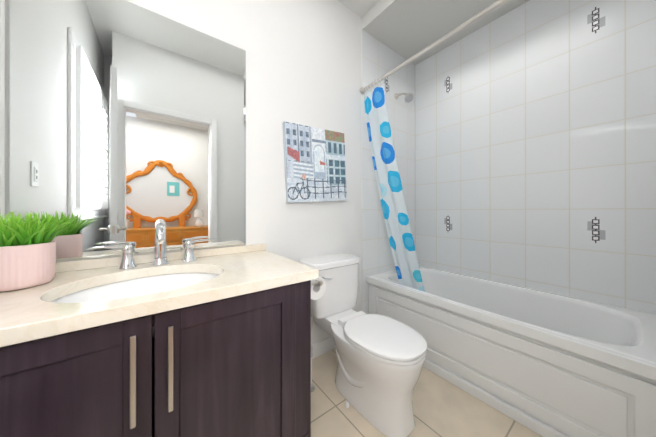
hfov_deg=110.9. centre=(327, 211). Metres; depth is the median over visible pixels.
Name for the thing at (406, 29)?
ceiling
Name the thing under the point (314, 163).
picture
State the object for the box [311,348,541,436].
floor
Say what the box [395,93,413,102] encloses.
shower head
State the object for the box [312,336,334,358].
baseboard
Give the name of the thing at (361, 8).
ceiling
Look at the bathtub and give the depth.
1.25 m
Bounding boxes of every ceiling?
[338,0,379,17]
[362,0,528,64]
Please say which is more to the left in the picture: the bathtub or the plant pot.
the plant pot
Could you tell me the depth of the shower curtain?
1.88 m
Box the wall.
[0,0,361,344]
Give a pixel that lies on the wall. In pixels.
(303, 62)
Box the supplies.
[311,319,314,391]
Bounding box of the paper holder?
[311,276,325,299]
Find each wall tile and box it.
[362,30,414,313]
[415,0,655,313]
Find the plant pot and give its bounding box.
[0,211,82,291]
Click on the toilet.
(381, 360)
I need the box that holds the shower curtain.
[363,77,424,291]
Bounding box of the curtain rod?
[360,0,509,93]
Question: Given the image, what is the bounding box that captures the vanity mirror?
[5,0,245,261]
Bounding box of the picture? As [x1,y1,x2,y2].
[282,121,346,202]
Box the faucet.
[87,221,216,268]
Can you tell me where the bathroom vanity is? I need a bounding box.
[0,244,318,436]
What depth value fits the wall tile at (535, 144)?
1.64 m
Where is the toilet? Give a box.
[299,253,426,436]
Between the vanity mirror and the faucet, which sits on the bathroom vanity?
the faucet
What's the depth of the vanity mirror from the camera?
1.05 m
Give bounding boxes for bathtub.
[366,265,655,436]
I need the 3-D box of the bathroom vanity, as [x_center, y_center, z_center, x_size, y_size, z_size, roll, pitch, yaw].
[-0.632,0.655,0.909,1.032,0.891,0.628,0,0,-37]
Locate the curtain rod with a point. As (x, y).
(475, 18)
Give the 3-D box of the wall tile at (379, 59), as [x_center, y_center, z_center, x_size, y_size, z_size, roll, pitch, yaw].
[0.633,-0.254,2.251,0.830,2.711,0.010,0,0,-37]

